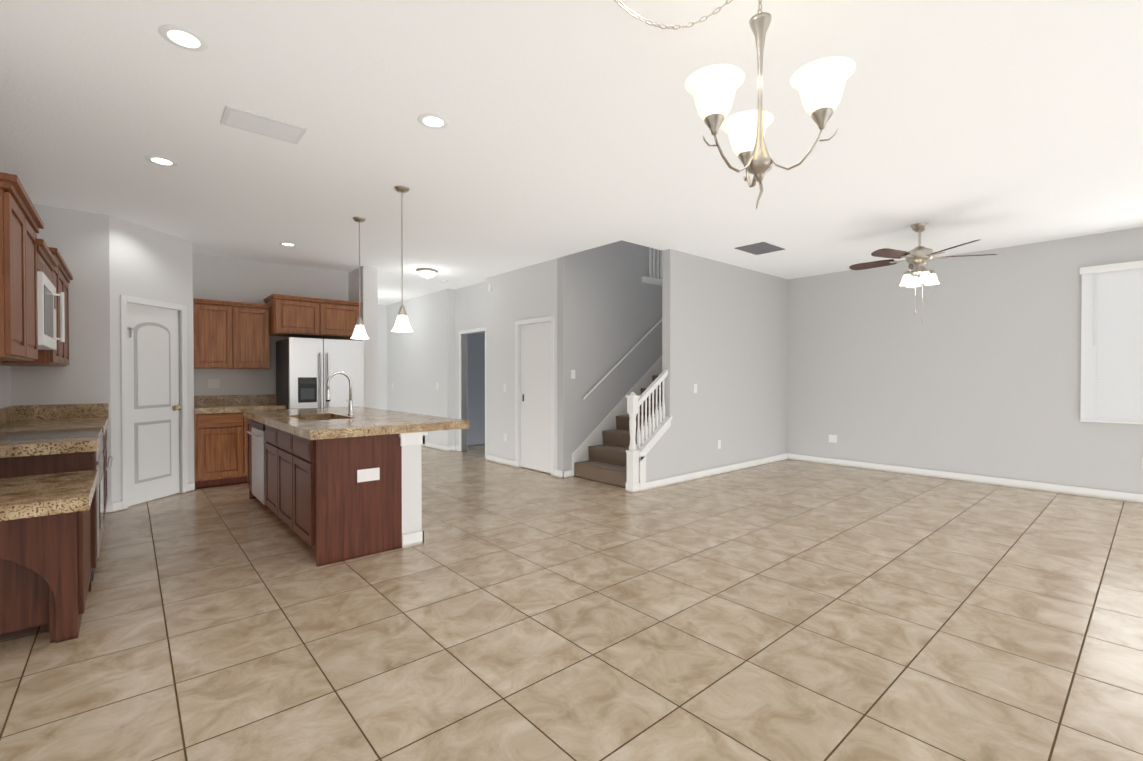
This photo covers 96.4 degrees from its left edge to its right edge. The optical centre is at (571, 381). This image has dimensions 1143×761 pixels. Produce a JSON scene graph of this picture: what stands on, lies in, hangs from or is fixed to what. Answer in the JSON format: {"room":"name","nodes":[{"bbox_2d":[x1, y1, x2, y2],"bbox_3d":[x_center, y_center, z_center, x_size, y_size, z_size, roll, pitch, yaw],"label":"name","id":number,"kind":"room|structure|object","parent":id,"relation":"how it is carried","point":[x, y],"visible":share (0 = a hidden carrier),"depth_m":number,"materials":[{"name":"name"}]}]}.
{"room":"kitchen","nodes":[
{"label":"kitchen","id":0,"kind":"room"},
{"bbox_2d":[0,365,10,407],"bbox_3d":[-2.015,-0.129,1.042,0.120,2.850,8.960,0,1,-41],"label":"wall","id":1,"kind":"structure","parent":0,"point":[5,395],"depth_m":4.28,"materials":[{"name":"grey paint"}]},
{"bbox_2d":[0,176,43,363],"bbox_3d":[-3.038,-0.519,2.593,0.367,0.800,0.950,0,1,-41],"label":"upper cabinet","id":2,"kind":"object","parent":1,"relation":"attached to","point":[36,276],"depth_m":2.57,"materials":[{"name":"brown wood"}]},
{"bbox_2d":[0,248,63,366],"bbox_3d":[-4.044,-0.530,3.753,0.367,0.800,0.514,0,1,-41],"label":"upper cabinet","id":3,"kind":"object","parent":1,"relation":"attached to","point":[51,359],"depth_m":3.86,"materials":[{"name":"brown wood"}]},
{"bbox_2d":[40,248,59,351],"bbox_3d":[-3.603,-0.510,3.262,0.390,0.570,0.760,0,1,-41],"label":"microwave","id":4,"kind":"object","parent":1,"relation":"attached to","point":[49,274],"depth_m":3.38,"materials":[{"name":"white plastic"}]},
{"bbox_2d":[64,268,67,366],"bbox_3d":[-4.319,-0.533,4.070,0.367,0.800,0.578,0,1,-41],"label":"upper cabinet","id":5,"kind":"object","parent":1,"relation":"attached to","point":[65,269],"depth_m":4.50,"materials":[{"name":"brown wood"}]},
{"bbox_2d":[68,276,71,364],"bbox_3d":[-4.595,-0.536,4.387,0.367,0.800,0.514,0,1,-41],"label":"upper cabinet","id":6,"kind":"object","parent":1,"relation":"attached to","point":[69,277],"depth_m":4.66,"materials":[{"name":"brown wood"}]},
{"bbox_2d":[112,295,1142,512],"bbox_3d":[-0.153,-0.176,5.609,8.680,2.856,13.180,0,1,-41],"label":"baseboard","id":7,"kind":"structure","parent":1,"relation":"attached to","point":[581,451],"depth_m":6.38,"materials":[{"name":"white wood"}]},
{"bbox_2d":[10,204,111,513],"bbox_3d":[-4.745,-0.164,4.684,0.770,2.850,0.120,0,1,-41],"label":"wall","id":8,"kind":"structure","parent":0,"point":[78,240],"depth_m":4.75,"materials":[{"name":"grey paint"}]},
{"bbox_2d":[109,215,193,502],"bbox_3d":[-4.431,-0.171,5.381,0.100,2.850,0.976,0,1,4],"label":"wall","id":9,"kind":"structure","parent":0,"point":[147,263],"depth_m":5.24,"materials":[{"name":"grey paint"}]},
{"bbox_2d":[127,303,181,505],"bbox_3d":[-4.420,0.226,5.392,0.504,2.039,0.487,0,1,-41],"label":"pantry door","id":10,"kind":"structure","parent":9,"relation":"in","point":[154,408],"depth_m":5.37,"materials":[{"name":"white wood"}]},
{"bbox_2d":[192,242,194,481],"bbox_3d":[-4.547,-0.178,6.100,0.007,2.850,0.620,0,1,-41],"label":"wall","id":11,"kind":"structure","parent":0,"point":[193,349],"depth_m":5.87,"materials":[{"name":"grey paint"}]},
{"bbox_2d":[193,253,347,403],"bbox_3d":[-4.622,-0.182,6.525,3.370,2.850,0.120,0,1,-41],"label":"wall","id":12,"kind":"structure","parent":0,"point":[221,278],"depth_m":6.77,"materials":[{"name":"grey paint"}]},
{"bbox_2d":[208,379,219,387],"bbox_3d":[-4.552,0.023,6.500,0.121,0.115,0.008,0,1,-41],"label":"outlet","id":13,"kind":"object","parent":12,"relation":"attached to","point":[213,383],"visible":1,"depth_m":6.50,"materials":[{"name":"white plastic"}]},
{"bbox_2d":[193,298,272,368],"bbox_3d":[-4.320,-0.569,6.470,0.820,0.805,0.347,0,1,-41],"label":"upper cabinet","id":14,"kind":"object","parent":12,"relation":"attached to","point":[231,335],"depth_m":6.33,"materials":[{"name":"brown wood"}]},
{"bbox_2d":[265,294,360,339],"bbox_3d":[-3.532,-0.854,7.005,1.065,0.465,0.567,0,1,-41],"label":"upper cabinet","id":15,"kind":"object","parent":12,"relation":"attached to","point":[288,317],"depth_m":6.74,"materials":[{"name":"brown wood"}]},
{"bbox_2d":[348,266,377,408],"bbox_3d":[-4.018,-0.202,8.552,0.200,2.850,3.670,0,1,-41],"label":"wall","id":16,"kind":"structure","parent":0,"point":[369,295],"depth_m":7.17,"materials":[{"name":"grey paint"}]},
{"bbox_2d":[378,304,386,409],"bbox_3d":[-4.844,-0.219,10.344,2.700,2.850,0.120,0,1,-41],"label":"wall","id":17,"kind":"structure","parent":0,"point":[382,356],"depth_m":10.95,"materials":[{"name":"grey paint"}]},
{"bbox_2d":[453,281,485,451],"bbox_3d":[-1.605,-0.202,8.587,0.150,2.850,1.520,0,1,-41],"label":"wall","id":18,"kind":"structure","parent":0,"point":[470,307],"depth_m":8.86,"materials":[{"name":"grey paint"}]},
{"bbox_2d":[387,258,556,469],"bbox_3d":[-2.023,-0.205,8.886,0.150,2.850,5.780,0,1,-41],"label":"wall","id":19,"kind":"structure","parent":0,"point":[523,293],"depth_m":7.95,"materials":[{"name":"grey paint"}]},
{"bbox_2d":[488,284,491,291],"bbox_3d":[-1.253,-1.445,7.847,0.027,0.110,0.060,0,1,-41],"label":"door chime","id":20,"kind":"object","parent":19,"relation":"attached to","point":[489,287],"visible":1,"depth_m":7.83,"materials":[{"name":"white plastic"}]},
{"bbox_2d":[521,321,550,473],"bbox_3d":[-0.460,0.210,7.082,0.077,2.039,0.754,0,1,-41],"label":"closet door","id":21,"kind":"structure","parent":19,"relation":"in","point":[536,396],"depth_m":7.07,"materials":[{"name":"white wood"}]},
{"bbox_2d":[467,332,484,445],"bbox_3d":[-0.681,-0.210,9.375,2.280,2.850,2.800,0,1,-41],"label":"wall","id":22,"kind":"structure","parent":0,"point":[476,378],"depth_m":9.72,"materials":[{"name":"paint"}]},
{"bbox_2d":[0,445,1142,760],"bbox_3d":[-0.205,1.311,5.699,9.200,0.120,13.600,0,1,-41],"label":"floor","id":23,"kind":"structure","parent":0,"point":[786,609],"depth_m":2.62,"materials":[{"name":"tile"}]},
{"bbox_2d":[0,403,112,642],"bbox_3d":[-3.573,0.713,3.463,0.684,1.120,3.267,0,1,-41],"label":"base cabinet","id":24,"kind":"object","parent":23,"relation":"on","point":[55,466],"depth_m":2.58,"materials":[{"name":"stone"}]},
{"bbox_2d":[194,394,285,488],"bbox_3d":[-4.176,0.709,6.405,0.935,1.070,0.652,0,1,-41],"label":"base cabinet","id":25,"kind":"object","parent":23,"relation":"on","point":[220,440],"depth_m":6.08,"materials":[{"name":"brown wood"}]},
{"bbox_2d":[276,337,363,408],"bbox_3d":[-3.404,0.339,6.942,0.920,1.800,0.809,0,1,-41],"label":"fridge","id":26,"kind":"object","parent":23,"relation":"on","point":[306,368],"visible":0.48,"depth_m":6.64,"materials":[{"name":"grey metal"}]},
{"bbox_2d":[243,415,427,566],"bbox_3d":[-2.323,0.820,4.716,0.880,0.880,2.640,0,1,-41],"label":"kitchen island","id":27,"kind":"object","parent":23,"relation":"on","point":[330,485],"depth_m":3.79,"materials":[{"name":"brown wood"}]},
{"bbox_2d":[243,407,468,438],"bbox_3d":[-2.182,0.346,4.847,1.210,0.065,2.680,0,1,-41],"label":"island countertop","id":28,"kind":"structure","parent":27,"relation":"on","point":[314,423],"depth_m":4.20,"materials":[{"name":"beige stone"}]},
{"bbox_2d":[326,371,354,414],"bbox_3d":[-2.199,0.109,4.820,0.250,0.411,0.165,0,1,-41],"label":"faucet","id":29,"kind":"object","parent":28,"relation":"on","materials":[{"name":"silver metal"}]},
{"bbox_2d":[575,375,661,487],"bbox_3d":[1.687,-0.001,7.432,3.507,2.470,1.011,0,1,-41],"label":"stairs","id":30,"kind":"structure","parent":23,"relation":"on","point":[606,463],"depth_m":6.62,"materials":[{"name":"carpet"}]},
{"bbox_2d":[626,370,667,492],"bbox_3d":[0.902,0.550,5.997,0.658,1.393,0.113,0,1,-41],"label":"stair railing","id":31,"kind":"object","parent":30,"relation":"on","point":[634,401],"depth_m":5.87,"materials":[{"name":"white wood"}]},
{"bbox_2d":[0,0,1142,304],"bbox_3d":[-0.205,-1.749,5.669,9.200,0.300,13.600,0,1,-41],"label":"ceiling","id":32,"kind":"structure","parent":0,"point":[574,126],"depth_m":3.17,"materials":[{"name":"white paint"}]},
{"bbox_2d":[145,155,177,166],"bbox_3d":[-2.928,-1.575,3.651,0.184,0.008,0.184,0,1,-41],"label":"recessed light","id":33,"kind":"object","parent":32,"relation":"in","point":[160,160],"visible":1,"depth_m":3.64,"materials":[{"name":"white glass"}]},
{"bbox_2d":[158,24,208,50],"bbox_3d":[-1.767,-1.562,2.329,0.184,0.008,0.184,0,1,-41],"label":"recessed light","id":34,"kind":"object","parent":32,"relation":"in","point":[183,37],"visible":1,"depth_m":2.32,"materials":[{"name":"white"}]},
{"bbox_2d":[220,105,306,143],"bbox_3d":[-1.887,-1.568,3.138,0.420,0.012,0.260,0,1,-41],"label":"ceiling vent","id":35,"kind":"object","parent":32,"relation":"in","point":[257,124],"visible":0.96,"depth_m":3.12,"materials":[{"name":"white metal"}]},
{"bbox_2d":[279,242,296,245],"bbox_3d":[-3.298,-1.597,5.939,0.184,0.008,0.184,0,1,-41],"label":"recessed light","id":36,"kind":"object","parent":32,"relation":"in","point":[286,244],"visible":1,"depth_m":5.93,"materials":[{"name":"white"}]},
{"bbox_2d":[350,217,368,338],"bbox_3d":[-2.068,-1.007,4.986,0.176,1.170,0.176,0,1,-41],"label":"pendant light","id":37,"kind":"object","parent":32,"relation":"hanging from","point":[359,332],"visible":1,"depth_m":4.96,"materials":[{"name":"white glass"}]},
{"bbox_2d":[391,186,412,331],"bbox_3d":[-1.388,-0.999,4.186,0.176,1.170,0.176,0,1,-41],"label":"pendant light","id":38,"kind":"object","parent":32,"relation":"hanging from","point":[402,323],"visible":1,"depth_m":4.17,"materials":[{"name":"white glass"}]},
{"bbox_2d":[416,268,437,278],"bbox_3d":[-2.090,-1.552,7.385,0.310,0.126,0.310,0,1,-41],"label":"dome light","id":39,"kind":"object","parent":32,"relation":"attached to","point":[426,273],"visible":1,"depth_m":7.29,"materials":[{"name":"white glass"}]},
{"bbox_2d":[418,113,448,128],"bbox_3d":[-0.835,-1.570,3.085,0.184,0.008,0.184,0,1,-41],"label":"recessed light","id":40,"kind":"object","parent":32,"relation":"in","point":[433,121],"visible":1,"depth_m":3.07,"materials":[{"name":"white glass"}]},
{"bbox_2d":[614,0,855,208],"bbox_3d":[0.500,-1.104,1.821,0.944,0.915,0.755,0,1,-41],"label":"chandelier","id":41,"kind":"object","parent":32,"relation":"hanging from","point":[819,84],"visible":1,"depth_m":1.80,"materials":[{"name":"white glass"}]},
{"bbox_2d":[735,242,784,254],"bbox_3d":[2.263,-1.597,6.137,0.500,0.012,0.370,0,1,-41],"label":"ceiling vent","id":42,"kind":"object","parent":32,"relation":"in","point":[759,248],"visible":1,"depth_m":6.11,"materials":[{"name":"grey metal"}]},
{"bbox_2d":[849,222,996,321],"bbox_3d":[3.495,-1.101,5.226,1.270,0.987,1.218,0,1,-41],"label":"ceiling fan","id":43,"kind":"object","parent":32,"relation":"hanging from","point":[919,257],"visible":1,"depth_m":5.13,"materials":[{"name":"brown wood"}]},
{"bbox_2d":[557,240,661,475],"bbox_3d":[1.289,-1.270,7.843,3.800,5.000,0.120,0,1,-41],"label":"wall","id":44,"kind":"structure","parent":0,"point":[609,309],"depth_m":6.99,"materials":[{"name":"grey paint"}]},
{"bbox_2d":[571,370,574,378],"bbox_3d":[0.022,-0.099,6.667,0.075,0.115,0.008,0,1,-41],"label":"light switch","id":45,"kind":"object","parent":44,"relation":"attached to","point":[572,374],"visible":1,"depth_m":6.66,"materials":[{"name":"white plastic"}]},
{"bbox_2d":[583,318,661,399],"bbox_3d":[1.346,-0.925,7.742,3.161,2.302,0.029,0,1,-41],"label":"stair railing","id":46,"kind":"object","parent":44,"relation":"attached to","point":[638,343],"depth_m":7.15,"materials":[{"name":"white wood"}]},
{"bbox_2d":[642,247,661,285],"bbox_3d":[1.270,-1.818,7.676,0.560,0.700,0.090,0,1,-41],"label":"landing railing","id":47,"kind":"object","parent":44,"relation":"attached to","point":[650,279],"visible":0.48,"depth_m":7.63,"materials":[{"name":"white"}]},
{"bbox_2d":[639,249,787,482],"bbox_3d":[1.952,-1.261,6.896,3.800,5.000,0.120,0,1,-41],"label":"wall","id":48,"kind":"structure","parent":0,"point":[724,335],"depth_m":6.86,"materials":[{"name":"grey paint"}]},
{"bbox_2d":[693,384,696,392],"bbox_3d":[1.573,0.083,6.492,0.075,0.115,0.008,0,1,-41],"label":"light switch","id":49,"kind":"object","parent":48,"relation":"attached to","point":[694,388],"visible":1,"depth_m":6.48,"materials":[{"name":"white plastic"}]},
{"bbox_2d":[717,440,720,448],"bbox_3d":[1.980,0.840,6.853,0.075,0.115,0.008,0,1,-41],"label":"outlet","id":50,"kind":"object","parent":48,"relation":"attached to","point":[718,444],"visible":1,"depth_m":6.85,"materials":[{"name":"white plastic"}]},
{"bbox_2d":[787,227,1142,493],"bbox_3d":[5.480,-0.175,5.831,0.120,2.850,6.370,0,1,-41],"label":"wall","id":51,"kind":"structure","parent":0,"point":[977,371],"depth_m":6.39,"materials":[{"name":"grey paint"}]},
{"bbox_2d":[829,434,836,442],"bbox_3d":[3.880,0.843,7.583,0.008,0.115,0.121,0,1,-41],"label":"outlet","id":52,"kind":"object","parent":51,"relation":"attached to","point":[833,438],"visible":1,"depth_m":7.57,"materials":[{"name":"white plastic"}]},
{"bbox_2d":[1080,260,1142,423],"bbox_3d":[6.101,-0.399,4.958,0.077,1.674,1.664,0,1,-41],"label":"window","id":53,"kind":"structure","parent":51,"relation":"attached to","point":[1112,346],"depth_m":5.40,"materials":[{"name":"white"}]}
]}

